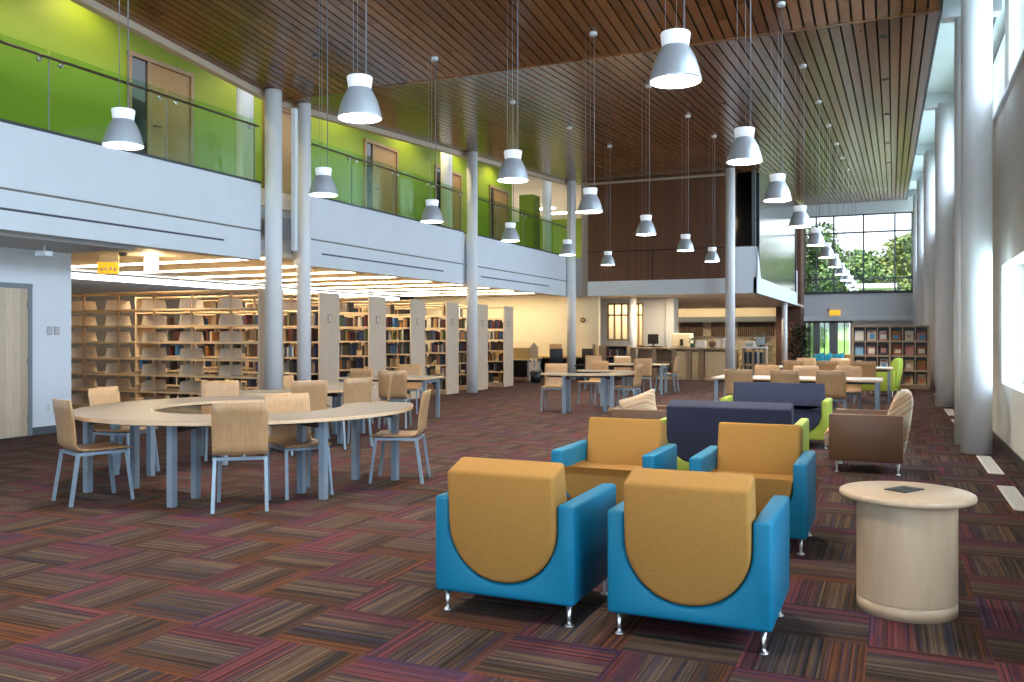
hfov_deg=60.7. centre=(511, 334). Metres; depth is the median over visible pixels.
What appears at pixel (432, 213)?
pendant lamp
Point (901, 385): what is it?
shelf
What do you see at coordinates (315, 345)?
book
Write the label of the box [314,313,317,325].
book
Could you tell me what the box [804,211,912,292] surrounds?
window
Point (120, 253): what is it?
smoke detector
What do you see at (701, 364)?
service counter
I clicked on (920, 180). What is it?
column
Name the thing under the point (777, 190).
pendant lamp
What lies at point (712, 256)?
pendant lamp
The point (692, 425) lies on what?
loveseat
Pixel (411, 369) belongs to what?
chair
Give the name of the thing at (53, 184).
wall
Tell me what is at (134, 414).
table
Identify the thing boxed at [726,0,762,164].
pendant lamp
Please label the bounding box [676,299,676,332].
wall
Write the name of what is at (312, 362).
book
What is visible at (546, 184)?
column
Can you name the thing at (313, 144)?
glass railing
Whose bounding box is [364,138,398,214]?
door
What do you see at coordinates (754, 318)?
trim
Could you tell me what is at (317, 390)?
chair
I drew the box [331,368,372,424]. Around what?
chair
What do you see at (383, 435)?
chair
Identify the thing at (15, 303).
door
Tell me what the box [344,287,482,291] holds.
recessed light
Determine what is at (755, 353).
ring binder
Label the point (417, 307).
bookcase
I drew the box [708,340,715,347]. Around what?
desk globe
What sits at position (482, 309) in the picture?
bookcase
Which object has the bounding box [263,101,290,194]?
door
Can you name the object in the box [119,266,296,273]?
recessed light
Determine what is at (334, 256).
air vent
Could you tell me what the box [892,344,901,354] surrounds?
magazine
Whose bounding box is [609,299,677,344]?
wall
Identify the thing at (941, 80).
window
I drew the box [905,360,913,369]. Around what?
magazine
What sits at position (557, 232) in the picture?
wall
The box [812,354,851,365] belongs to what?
sofa
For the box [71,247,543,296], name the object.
ceiling
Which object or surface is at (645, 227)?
pendant lamp
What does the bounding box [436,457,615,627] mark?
lounge armchair
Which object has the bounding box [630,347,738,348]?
countertop
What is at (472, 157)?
column
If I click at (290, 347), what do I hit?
book
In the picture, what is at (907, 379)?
picture
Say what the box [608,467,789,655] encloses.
lounge armchair
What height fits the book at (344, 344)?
0.252 m
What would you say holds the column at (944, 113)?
on the floor at (108, 586)
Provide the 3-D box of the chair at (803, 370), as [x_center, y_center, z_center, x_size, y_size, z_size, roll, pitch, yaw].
[5.230,1.006,15.642,0.458,0.904,0.562,0,0,24]
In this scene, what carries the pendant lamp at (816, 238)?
hanging from the ceiling at (265, 44)
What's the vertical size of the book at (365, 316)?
0.242 m
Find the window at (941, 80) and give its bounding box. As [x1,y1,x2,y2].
[909,17,994,190]
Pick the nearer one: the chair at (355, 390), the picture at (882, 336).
the chair at (355, 390)
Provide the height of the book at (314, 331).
0.252 m
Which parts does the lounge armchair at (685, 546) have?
leg, leg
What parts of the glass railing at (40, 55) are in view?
handrail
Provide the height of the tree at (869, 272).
4.961 m
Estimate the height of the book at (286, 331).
0.240 m
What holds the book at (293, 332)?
on the bookcase at (328, 303)
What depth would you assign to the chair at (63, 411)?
7.60 m
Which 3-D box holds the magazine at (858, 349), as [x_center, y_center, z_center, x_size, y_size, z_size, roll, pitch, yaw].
[9.612,0.424,24.221,0.210,0.248,0.097,0,0,24]
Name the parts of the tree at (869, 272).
crown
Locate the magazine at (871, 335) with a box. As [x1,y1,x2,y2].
[867,331,875,339]
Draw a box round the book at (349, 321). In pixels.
[346,318,352,325]
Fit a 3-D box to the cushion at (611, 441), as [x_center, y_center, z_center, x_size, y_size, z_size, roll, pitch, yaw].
[0.895,0.959,6.877,0.591,0.613,0.286,0,0,24]
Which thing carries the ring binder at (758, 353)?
on the rack at (743, 348)
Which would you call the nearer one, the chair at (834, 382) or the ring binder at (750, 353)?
the chair at (834, 382)
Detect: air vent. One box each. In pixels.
[0,207,223,240]
[322,253,442,271]
[481,276,548,286]
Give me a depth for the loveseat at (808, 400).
11.80 m
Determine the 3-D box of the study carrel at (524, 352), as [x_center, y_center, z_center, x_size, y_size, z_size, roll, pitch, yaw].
[-0.479,0.848,28.130,2.660,1.225,1.240,0,0,24]
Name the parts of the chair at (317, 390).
backrest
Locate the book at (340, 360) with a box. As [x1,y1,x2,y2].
[339,359,341,368]
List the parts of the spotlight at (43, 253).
stem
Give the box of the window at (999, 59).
[993,30,1004,114]
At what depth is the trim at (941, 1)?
14.83 m
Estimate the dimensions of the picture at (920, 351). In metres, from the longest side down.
0.158 x 0.139 x 0.002 m
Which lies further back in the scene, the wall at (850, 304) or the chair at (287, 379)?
the wall at (850, 304)
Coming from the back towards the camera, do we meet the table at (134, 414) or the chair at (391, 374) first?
the chair at (391, 374)
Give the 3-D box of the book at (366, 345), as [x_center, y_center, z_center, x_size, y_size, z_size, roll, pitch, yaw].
[-3.050,0.308,18.443,0.037,0.244,0.155,0,0,24]
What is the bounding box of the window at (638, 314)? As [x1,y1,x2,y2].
[636,303,643,346]
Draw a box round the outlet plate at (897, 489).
[884,486,923,492]
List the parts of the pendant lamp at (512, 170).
lamp shade, power cord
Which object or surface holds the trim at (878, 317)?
attached to the wall at (850, 304)
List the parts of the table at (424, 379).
leg, leg rail, leg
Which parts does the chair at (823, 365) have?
backrest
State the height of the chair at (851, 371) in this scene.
0.904 m
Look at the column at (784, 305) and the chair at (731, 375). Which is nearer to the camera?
the chair at (731, 375)
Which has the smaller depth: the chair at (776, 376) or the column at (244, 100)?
the chair at (776, 376)
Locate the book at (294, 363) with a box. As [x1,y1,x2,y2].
[293,362,296,372]
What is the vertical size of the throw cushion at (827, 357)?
0.510 m
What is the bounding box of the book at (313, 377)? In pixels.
[311,375,317,380]
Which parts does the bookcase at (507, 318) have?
panel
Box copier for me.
[672,333,692,349]
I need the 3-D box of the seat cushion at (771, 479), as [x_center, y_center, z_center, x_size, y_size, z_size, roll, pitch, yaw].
[1.674,1.108,6.112,0.588,0.310,0.575,0,0,24]
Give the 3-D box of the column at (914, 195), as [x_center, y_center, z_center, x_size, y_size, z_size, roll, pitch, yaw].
[17.657,-2.334,38.120,0.350,7.589,0.350,0,0,24]
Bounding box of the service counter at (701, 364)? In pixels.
[630,347,738,380]
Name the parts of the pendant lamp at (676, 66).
lamp shade, power cord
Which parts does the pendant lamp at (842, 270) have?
lamp shade, power cord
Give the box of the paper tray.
[695,341,706,347]
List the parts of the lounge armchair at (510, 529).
leg, leg, leg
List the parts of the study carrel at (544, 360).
leg, modesty panel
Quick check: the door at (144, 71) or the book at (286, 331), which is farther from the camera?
the book at (286, 331)
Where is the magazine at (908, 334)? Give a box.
[905,331,912,339]
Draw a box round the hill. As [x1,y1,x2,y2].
[806,323,849,357]
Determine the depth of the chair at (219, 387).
10.62 m
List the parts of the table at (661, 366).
leg, leg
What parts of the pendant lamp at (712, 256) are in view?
lamp shade, power cord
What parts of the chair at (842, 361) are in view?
backrest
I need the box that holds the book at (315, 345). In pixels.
[314,344,317,356]
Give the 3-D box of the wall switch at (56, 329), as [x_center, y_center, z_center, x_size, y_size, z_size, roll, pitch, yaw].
[-6.823,-0.062,13.114,0.022,0.125,0.084,0,0,24]
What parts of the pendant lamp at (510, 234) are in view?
lamp shade, power cord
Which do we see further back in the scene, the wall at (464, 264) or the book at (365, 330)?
the wall at (464, 264)
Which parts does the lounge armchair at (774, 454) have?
leg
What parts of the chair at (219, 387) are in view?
leg, leg, backrest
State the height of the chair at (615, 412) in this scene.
0.620 m
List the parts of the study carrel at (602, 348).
panel, panel, panel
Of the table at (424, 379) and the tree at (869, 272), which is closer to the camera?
the table at (424, 379)
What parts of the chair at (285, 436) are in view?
leg, backrest, frame, seat, leg, leg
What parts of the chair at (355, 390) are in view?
leg, leg, backrest, leg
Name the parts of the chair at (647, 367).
backrest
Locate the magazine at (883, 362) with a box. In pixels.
[880,359,887,366]
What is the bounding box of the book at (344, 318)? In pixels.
[343,317,347,326]
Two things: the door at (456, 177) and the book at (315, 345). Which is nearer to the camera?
the book at (315, 345)
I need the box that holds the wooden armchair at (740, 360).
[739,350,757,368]
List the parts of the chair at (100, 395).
backrest, frame, leg, seat, leg, leg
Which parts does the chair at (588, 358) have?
backrest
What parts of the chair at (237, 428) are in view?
leg, leg, backrest, frame, seat, leg, leg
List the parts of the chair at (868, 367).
backrest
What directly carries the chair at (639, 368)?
on the floor at (108, 586)
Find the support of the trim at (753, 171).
attached to the wall at (623, 201)
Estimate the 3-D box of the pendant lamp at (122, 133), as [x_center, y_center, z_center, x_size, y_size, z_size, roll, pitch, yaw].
[-3.580,-3.306,8.059,0.359,3.133,0.359,0,0,19]
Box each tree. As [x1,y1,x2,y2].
[806,221,839,291]
[807,243,865,291]
[814,253,885,326]
[845,247,910,282]
[871,234,910,290]
[885,231,910,287]
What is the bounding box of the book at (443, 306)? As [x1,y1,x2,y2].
[442,305,444,314]
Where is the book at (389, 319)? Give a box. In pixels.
[387,317,391,326]
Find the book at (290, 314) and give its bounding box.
[289,313,296,325]
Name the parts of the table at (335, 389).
leg, leg rail, leg, leg, leg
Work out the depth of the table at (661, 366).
21.87 m
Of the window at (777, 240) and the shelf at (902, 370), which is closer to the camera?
the shelf at (902, 370)
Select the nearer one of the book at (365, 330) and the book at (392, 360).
the book at (365, 330)
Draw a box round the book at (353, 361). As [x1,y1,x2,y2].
[351,360,354,367]
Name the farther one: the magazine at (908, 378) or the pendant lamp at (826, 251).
the magazine at (908, 378)
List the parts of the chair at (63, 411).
leg, backrest, leg, frame, seat, leg, leg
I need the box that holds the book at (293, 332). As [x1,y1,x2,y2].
[291,330,296,340]
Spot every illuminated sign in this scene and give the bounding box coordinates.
[97,255,118,273]
[827,309,839,314]
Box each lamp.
[71,273,398,299]
[102,0,143,149]
[144,254,157,271]
[309,0,337,196]
[337,0,381,123]
[420,55,443,222]
[497,0,528,182]
[501,101,519,241]
[551,211,577,214]
[559,127,575,255]
[578,31,602,213]
[601,145,614,265]
[636,84,655,235]
[649,0,701,88]
[677,114,693,251]
[704,135,719,261]
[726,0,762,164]
[763,1,791,202]
[788,64,811,227]
[806,100,825,245]
[818,124,834,257]
[828,143,841,267]
[835,157,847,274]
[840,169,851,280]
[845,178,855,285]
[849,186,858,289]
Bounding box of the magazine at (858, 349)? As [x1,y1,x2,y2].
[855,346,862,354]
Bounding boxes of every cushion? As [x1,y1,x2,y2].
[448,457,566,582]
[564,456,641,504]
[586,417,666,465]
[607,406,623,417]
[619,389,656,409]
[624,467,755,605]
[711,463,792,511]
[717,422,802,474]
[733,382,824,409]
[793,406,820,429]
[812,353,823,364]
[823,352,832,360]
[823,427,828,446]
[832,353,843,357]
[887,389,912,451]
[890,358,902,387]
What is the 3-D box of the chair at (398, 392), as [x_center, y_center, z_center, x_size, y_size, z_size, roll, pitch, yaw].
[-1.857,1.006,13.887,0.458,0.904,0.562,0,0,2]
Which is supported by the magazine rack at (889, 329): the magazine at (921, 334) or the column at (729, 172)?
the magazine at (921, 334)
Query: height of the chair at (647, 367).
0.904 m
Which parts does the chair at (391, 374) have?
backrest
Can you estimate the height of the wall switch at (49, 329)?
0.125 m
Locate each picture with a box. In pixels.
[880,334,885,338]
[905,377,910,382]
[918,349,924,353]
[919,335,924,339]
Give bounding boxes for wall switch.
[47,327,51,334]
[54,327,58,334]
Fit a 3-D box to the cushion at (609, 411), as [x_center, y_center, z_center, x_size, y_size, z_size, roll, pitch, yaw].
[1.341,1.050,10.268,0.310,0.420,0.550,0,0,24]
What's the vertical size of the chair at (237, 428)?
0.904 m
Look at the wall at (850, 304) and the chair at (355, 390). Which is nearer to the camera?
the chair at (355, 390)
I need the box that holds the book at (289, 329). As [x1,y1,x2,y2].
[289,329,296,340]
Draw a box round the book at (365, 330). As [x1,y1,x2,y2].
[364,329,367,340]
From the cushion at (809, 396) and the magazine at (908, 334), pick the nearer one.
the cushion at (809, 396)
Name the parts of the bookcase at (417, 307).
panel, panel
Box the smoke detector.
[119,252,127,255]
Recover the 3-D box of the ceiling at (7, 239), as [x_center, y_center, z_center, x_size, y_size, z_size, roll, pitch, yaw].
[-9.917,-1.270,4.591,1.550,0.060,18.500,0,0,24]
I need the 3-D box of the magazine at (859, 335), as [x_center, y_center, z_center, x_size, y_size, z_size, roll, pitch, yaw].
[9.613,0.015,24.225,0.227,0.268,0.104,0,0,24]
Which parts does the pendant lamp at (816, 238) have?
lamp shade, power cord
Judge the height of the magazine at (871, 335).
0.272 m
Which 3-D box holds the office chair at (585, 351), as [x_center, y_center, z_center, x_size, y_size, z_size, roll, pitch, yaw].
[2.322,0.950,28.443,0.546,1.020,0.591,0,0,34]
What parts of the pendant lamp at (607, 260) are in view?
lamp shade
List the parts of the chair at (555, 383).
leg, seat, backrest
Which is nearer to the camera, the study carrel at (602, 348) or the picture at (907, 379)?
the picture at (907, 379)
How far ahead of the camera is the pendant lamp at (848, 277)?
27.86 m
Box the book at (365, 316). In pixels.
[364,315,367,325]
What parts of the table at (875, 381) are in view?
leg, leg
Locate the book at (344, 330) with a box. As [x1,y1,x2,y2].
[343,329,349,340]
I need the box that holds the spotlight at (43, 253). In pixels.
[35,243,52,256]
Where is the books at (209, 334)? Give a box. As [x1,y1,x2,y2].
[140,314,502,397]
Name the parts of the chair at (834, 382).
backrest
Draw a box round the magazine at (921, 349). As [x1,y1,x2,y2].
[917,345,925,354]
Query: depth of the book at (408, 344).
19.98 m
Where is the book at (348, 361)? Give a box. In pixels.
[347,360,351,368]
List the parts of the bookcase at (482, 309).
panel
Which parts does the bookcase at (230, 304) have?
post, post, post, post, post, panel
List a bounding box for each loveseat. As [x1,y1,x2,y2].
[659,400,808,470]
[719,382,831,448]
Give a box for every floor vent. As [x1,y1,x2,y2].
[944,409,953,415]
[977,456,1004,474]
[997,485,1023,510]
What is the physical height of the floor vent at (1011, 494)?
0.008 m
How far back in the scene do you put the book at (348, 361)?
18.59 m
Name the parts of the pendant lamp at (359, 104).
lamp shade, power cord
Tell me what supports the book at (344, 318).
on the bookcase at (376, 312)
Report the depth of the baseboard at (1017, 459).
10.53 m
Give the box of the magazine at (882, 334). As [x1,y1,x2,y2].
[879,331,886,339]
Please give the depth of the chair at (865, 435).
9.18 m
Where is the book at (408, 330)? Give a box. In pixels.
[407,329,409,339]
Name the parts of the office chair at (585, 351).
backrest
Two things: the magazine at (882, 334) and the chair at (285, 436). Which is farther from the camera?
the magazine at (882, 334)
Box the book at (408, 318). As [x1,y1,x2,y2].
[407,317,409,326]
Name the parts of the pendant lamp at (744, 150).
lamp shade, power cord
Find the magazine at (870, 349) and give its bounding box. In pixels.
[867,346,874,354]
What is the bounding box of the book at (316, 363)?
[315,362,317,372]
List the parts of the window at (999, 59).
glass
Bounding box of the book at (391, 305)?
[390,304,393,313]
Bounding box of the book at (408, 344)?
[407,343,409,353]
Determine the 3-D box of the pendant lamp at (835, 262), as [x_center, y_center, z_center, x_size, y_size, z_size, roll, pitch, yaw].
[8.286,-3.346,22.460,0.359,3.212,0.359,0,0,19]
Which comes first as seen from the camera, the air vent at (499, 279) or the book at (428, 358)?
the book at (428, 358)
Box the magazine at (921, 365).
[917,361,925,369]
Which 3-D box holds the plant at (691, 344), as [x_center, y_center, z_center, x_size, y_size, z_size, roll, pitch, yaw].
[5.884,0.241,28.514,0.348,0.336,0.332,0,0,24]
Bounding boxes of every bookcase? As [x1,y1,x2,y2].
[71,288,283,413]
[135,292,338,408]
[195,296,385,399]
[245,299,424,398]
[293,302,458,393]
[339,304,487,389]
[362,306,512,386]
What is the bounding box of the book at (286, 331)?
[284,329,288,340]
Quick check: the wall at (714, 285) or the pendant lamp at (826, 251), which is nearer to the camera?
the pendant lamp at (826, 251)
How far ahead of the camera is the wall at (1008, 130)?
11.20 m
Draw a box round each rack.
[742,347,767,374]
[852,325,929,389]
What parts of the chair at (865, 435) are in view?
arm panel, arm panel, leg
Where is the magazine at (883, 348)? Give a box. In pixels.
[880,345,887,354]
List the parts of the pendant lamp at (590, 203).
lamp shade, power cord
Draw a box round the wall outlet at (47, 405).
[45,403,50,411]
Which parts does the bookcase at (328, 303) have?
panel, post, post, post, post, panel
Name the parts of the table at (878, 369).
leg, leg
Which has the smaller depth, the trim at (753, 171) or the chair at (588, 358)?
the chair at (588, 358)
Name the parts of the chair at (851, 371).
backrest, seat, leg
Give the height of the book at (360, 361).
0.238 m
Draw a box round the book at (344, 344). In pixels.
[343,343,347,354]
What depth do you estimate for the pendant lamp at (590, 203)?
12.31 m
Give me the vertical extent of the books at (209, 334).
1.782 m
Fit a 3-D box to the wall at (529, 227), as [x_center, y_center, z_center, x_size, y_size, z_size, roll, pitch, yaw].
[0.603,-3.665,29.840,0.520,2.150,0.600,0,0,24]
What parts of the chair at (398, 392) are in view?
backrest, frame, leg, leg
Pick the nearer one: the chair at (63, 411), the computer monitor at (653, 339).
the chair at (63, 411)
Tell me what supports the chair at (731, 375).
on the floor at (108, 586)
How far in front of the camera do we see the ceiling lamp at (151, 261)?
15.19 m
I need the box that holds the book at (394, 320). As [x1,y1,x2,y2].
[392,318,397,326]
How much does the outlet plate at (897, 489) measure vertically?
0.008 m
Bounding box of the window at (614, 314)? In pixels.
[607,303,628,340]
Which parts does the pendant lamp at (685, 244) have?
lamp shade, power cord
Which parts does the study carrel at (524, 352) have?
leg, modesty panel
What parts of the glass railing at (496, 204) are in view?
handrail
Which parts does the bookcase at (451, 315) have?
post, panel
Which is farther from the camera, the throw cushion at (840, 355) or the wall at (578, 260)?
the wall at (578, 260)
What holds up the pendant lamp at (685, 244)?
hanging from the ceiling at (265, 44)
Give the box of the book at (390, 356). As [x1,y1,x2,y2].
[387,355,392,366]
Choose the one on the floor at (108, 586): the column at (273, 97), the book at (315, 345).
the column at (273, 97)
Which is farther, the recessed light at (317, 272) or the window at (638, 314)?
the window at (638, 314)
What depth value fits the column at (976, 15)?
10.70 m
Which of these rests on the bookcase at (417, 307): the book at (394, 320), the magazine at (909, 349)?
the book at (394, 320)
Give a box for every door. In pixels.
[0,282,32,437]
[129,50,193,164]
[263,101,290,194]
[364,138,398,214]
[434,164,461,229]
[489,185,508,239]
[804,321,851,357]
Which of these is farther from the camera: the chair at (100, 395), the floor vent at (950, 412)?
the floor vent at (950, 412)
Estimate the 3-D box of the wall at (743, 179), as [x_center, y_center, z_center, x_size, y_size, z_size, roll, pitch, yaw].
[8.405,-3.615,30.261,0.750,3.850,5.800,0,0,24]
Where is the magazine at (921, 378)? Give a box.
[917,374,925,384]
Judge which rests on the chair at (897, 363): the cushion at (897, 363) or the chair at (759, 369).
the cushion at (897, 363)
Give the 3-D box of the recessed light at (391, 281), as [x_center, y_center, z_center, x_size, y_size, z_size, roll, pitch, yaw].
[-4.149,-1.385,23.348,5.550,0.029,0.070,0,0,24]
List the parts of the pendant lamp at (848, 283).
lamp shade, power cord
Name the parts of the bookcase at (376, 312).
panel, post, panel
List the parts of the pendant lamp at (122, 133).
lamp shade, power cord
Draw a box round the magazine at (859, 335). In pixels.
[855,331,863,339]
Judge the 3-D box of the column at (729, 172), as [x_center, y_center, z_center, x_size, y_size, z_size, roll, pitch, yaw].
[6.721,-1.835,26.958,0.290,6.589,0.290,0,0,24]
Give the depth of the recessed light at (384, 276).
21.60 m
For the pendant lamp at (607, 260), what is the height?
3.001 m
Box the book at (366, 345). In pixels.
[365,344,367,354]
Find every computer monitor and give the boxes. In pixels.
[648,334,658,345]
[757,337,764,346]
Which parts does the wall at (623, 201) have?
head trim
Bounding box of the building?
[806,228,806,334]
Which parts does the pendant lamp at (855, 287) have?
lamp shade, power cord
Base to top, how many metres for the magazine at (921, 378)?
0.280 m
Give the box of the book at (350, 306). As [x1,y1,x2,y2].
[347,302,353,311]
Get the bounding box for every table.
[73,395,412,507]
[199,382,374,443]
[337,375,442,417]
[541,369,637,412]
[598,363,668,394]
[711,375,882,409]
[779,365,892,401]
[839,481,977,623]
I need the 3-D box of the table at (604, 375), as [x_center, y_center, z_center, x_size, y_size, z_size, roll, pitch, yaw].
[1.687,1.091,17.152,1.640,0.737,2.237,0,0,24]
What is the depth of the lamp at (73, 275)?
21.56 m
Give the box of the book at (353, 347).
[350,344,356,354]
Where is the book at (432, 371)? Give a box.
[430,369,434,375]
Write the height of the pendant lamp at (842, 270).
3.402 m
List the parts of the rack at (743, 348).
panel, panel, panel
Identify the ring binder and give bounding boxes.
[720,338,724,347]
[744,352,746,362]
[749,352,751,362]
[754,352,756,363]
[757,352,759,363]
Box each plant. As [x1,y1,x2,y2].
[689,337,695,347]
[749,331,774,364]
[787,324,813,359]
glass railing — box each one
[0,40,259,179]
[311,143,463,229]
[466,193,566,238]
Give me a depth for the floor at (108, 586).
5.16 m
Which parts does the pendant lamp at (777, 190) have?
lamp shade, power cord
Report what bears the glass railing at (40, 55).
on the wall at (53, 184)
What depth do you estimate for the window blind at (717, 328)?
43.43 m
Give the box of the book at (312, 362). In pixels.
[311,361,317,372]
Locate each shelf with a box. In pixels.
[853,340,926,341]
[853,355,926,356]
[900,384,927,386]
[902,370,927,371]
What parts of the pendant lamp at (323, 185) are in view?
lamp shade, power cord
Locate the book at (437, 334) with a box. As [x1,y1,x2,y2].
[435,332,439,339]
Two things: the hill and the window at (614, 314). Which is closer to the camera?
the window at (614, 314)
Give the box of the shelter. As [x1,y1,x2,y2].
[847,283,896,290]
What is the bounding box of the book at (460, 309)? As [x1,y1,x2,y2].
[459,308,462,316]
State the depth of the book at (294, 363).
16.99 m
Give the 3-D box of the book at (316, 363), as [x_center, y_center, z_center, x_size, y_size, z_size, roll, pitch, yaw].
[-3.738,0.621,16.859,0.034,0.219,0.161,0,0,24]
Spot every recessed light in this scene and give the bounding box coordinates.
[71,258,264,267]
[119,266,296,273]
[178,272,353,278]
[228,276,396,282]
[282,281,431,285]
[311,284,454,288]
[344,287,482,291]
[374,290,508,293]
[401,293,534,295]
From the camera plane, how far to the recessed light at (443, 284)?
24.99 m
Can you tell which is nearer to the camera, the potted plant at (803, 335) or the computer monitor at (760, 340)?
the computer monitor at (760, 340)
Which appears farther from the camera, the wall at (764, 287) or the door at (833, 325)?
the door at (833, 325)
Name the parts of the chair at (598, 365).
leg, seat, leg, backrest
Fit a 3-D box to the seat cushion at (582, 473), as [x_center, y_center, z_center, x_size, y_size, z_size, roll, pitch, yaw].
[0.739,1.108,6.519,0.588,0.310,0.575,0,0,24]
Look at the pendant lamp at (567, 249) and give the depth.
18.99 m
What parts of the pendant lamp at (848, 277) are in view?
lamp shade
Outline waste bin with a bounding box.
[529,368,541,382]
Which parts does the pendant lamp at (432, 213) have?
lamp shade, power cord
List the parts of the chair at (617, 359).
backrest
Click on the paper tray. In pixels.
(699, 344)
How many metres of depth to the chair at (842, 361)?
20.80 m
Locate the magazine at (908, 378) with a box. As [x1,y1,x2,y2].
[904,374,912,384]
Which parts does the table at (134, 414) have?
leg, leg, leg, leg, leg, leg rail, leg, leg, leg, leg rail, leg, leg, leg rail, leg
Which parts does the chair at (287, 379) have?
backrest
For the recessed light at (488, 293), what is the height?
0.029 m
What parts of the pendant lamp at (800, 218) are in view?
lamp shade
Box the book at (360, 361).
[357,358,363,368]
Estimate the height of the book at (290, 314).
0.246 m
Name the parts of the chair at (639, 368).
leg, seat, frame, backrest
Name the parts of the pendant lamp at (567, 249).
lamp shade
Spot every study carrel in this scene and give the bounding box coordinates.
[461,342,542,381]
[537,344,595,376]
[599,345,630,378]
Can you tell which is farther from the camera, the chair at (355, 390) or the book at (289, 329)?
the book at (289, 329)
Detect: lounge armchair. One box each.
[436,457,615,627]
[551,417,676,504]
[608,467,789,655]
[689,422,815,554]
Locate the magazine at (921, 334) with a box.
[917,330,925,340]
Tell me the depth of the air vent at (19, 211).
12.11 m
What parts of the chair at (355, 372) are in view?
backrest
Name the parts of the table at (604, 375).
leg, leg, leg, leg, leg, leg, leg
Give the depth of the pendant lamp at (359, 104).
6.95 m
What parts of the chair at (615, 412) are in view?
arm panel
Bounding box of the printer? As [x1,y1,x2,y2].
[745,341,754,346]
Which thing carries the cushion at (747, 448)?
on the lounge armchair at (774, 454)
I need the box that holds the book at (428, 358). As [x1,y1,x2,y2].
[426,356,430,363]
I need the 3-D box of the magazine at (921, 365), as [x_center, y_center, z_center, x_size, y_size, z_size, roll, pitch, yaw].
[11.045,0.820,23.599,0.216,0.256,0.100,0,0,24]
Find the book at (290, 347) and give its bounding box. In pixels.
[289,346,291,356]
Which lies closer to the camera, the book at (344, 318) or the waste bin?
the book at (344, 318)
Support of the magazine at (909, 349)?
on the magazine rack at (889, 329)
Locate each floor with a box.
[0,365,1023,681]
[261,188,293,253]
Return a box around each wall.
[0,0,511,438]
[0,118,566,295]
[71,270,413,397]
[260,206,291,253]
[414,296,599,372]
[455,233,465,284]
[512,218,580,257]
[519,194,539,248]
[576,258,582,296]
[588,171,735,281]
[588,246,757,295]
[600,298,665,358]
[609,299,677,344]
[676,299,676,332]
[678,197,912,364]
[736,172,756,245]
[753,247,797,304]
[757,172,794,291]
[776,228,803,364]
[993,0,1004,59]
[993,0,1023,459]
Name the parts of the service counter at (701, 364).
post, post, post, panel, post, panel, post, panel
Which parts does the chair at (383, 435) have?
leg, leg, seat, frame, leg, backrest, leg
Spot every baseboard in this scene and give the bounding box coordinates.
[32,425,56,434]
[993,431,1023,470]
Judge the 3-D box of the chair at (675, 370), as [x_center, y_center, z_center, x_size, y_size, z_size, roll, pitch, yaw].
[4.006,1.006,22.578,0.562,0.904,0.458,0,0,24]
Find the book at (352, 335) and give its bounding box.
[349,332,355,340]
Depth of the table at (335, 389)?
11.75 m
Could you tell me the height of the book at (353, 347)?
0.246 m
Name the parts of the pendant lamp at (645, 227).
lamp shade, power cord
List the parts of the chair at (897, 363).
arm panel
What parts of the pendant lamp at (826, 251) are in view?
lamp shade, power cord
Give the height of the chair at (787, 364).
0.904 m
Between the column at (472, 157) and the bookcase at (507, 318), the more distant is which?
the bookcase at (507, 318)
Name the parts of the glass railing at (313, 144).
handrail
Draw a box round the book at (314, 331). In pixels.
[311,328,317,341]
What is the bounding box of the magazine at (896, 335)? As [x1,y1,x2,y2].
[892,331,900,339]
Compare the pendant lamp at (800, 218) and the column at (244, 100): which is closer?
the pendant lamp at (800, 218)
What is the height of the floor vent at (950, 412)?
0.008 m
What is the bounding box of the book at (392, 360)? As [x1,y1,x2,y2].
[390,358,395,366]
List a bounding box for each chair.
[52,398,134,506]
[88,386,159,470]
[201,380,245,460]
[211,402,270,513]
[263,393,333,499]
[282,374,329,438]
[284,380,327,455]
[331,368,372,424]
[342,378,372,449]
[369,389,430,483]
[371,372,392,429]
[378,371,411,428]
[394,364,421,413]
[540,363,567,411]
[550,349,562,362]
[575,348,592,379]
[577,361,608,404]
[584,355,601,388]
[607,405,666,419]
[609,364,643,408]
[614,356,630,390]
[627,358,651,395]
[655,357,678,391]
[724,369,752,395]
[754,365,779,375]
[770,370,798,382]
[783,360,803,369]
[793,365,818,375]
[797,358,815,365]
[816,370,846,408]
[817,361,838,402]
[823,389,912,475]
[830,358,850,397]
[833,366,861,408]
[853,361,875,402]
[862,358,902,396]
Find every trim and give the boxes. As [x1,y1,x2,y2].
[70,0,566,185]
[282,8,938,101]
[291,108,297,250]
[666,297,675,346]
[678,316,775,321]
[735,170,755,246]
[756,174,795,291]
[804,291,912,293]
[804,315,912,320]
[906,0,943,199]
[908,0,1001,197]
[993,50,1023,126]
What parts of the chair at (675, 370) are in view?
backrest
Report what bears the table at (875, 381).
on the floor at (108, 586)
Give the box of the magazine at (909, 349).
[905,345,913,354]
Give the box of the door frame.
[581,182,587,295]
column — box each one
[236,87,253,179]
[265,88,281,388]
[297,102,310,380]
[441,152,451,227]
[467,151,477,392]
[543,180,550,251]
[567,180,575,378]
[629,297,635,346]
[725,168,734,368]
[782,303,786,364]
[913,194,916,325]
[917,177,922,325]
[923,150,934,386]
[935,102,953,406]
[954,17,960,444]
[961,0,992,454]
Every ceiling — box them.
[0,231,133,252]
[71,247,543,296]
[95,0,939,205]
[456,293,803,308]
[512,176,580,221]
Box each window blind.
[680,322,702,335]
[711,322,724,335]
[738,322,774,335]
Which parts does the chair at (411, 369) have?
backrest, seat, leg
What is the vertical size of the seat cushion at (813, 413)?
0.310 m
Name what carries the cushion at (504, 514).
on the lounge armchair at (510, 529)
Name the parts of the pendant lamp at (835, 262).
lamp shade, power cord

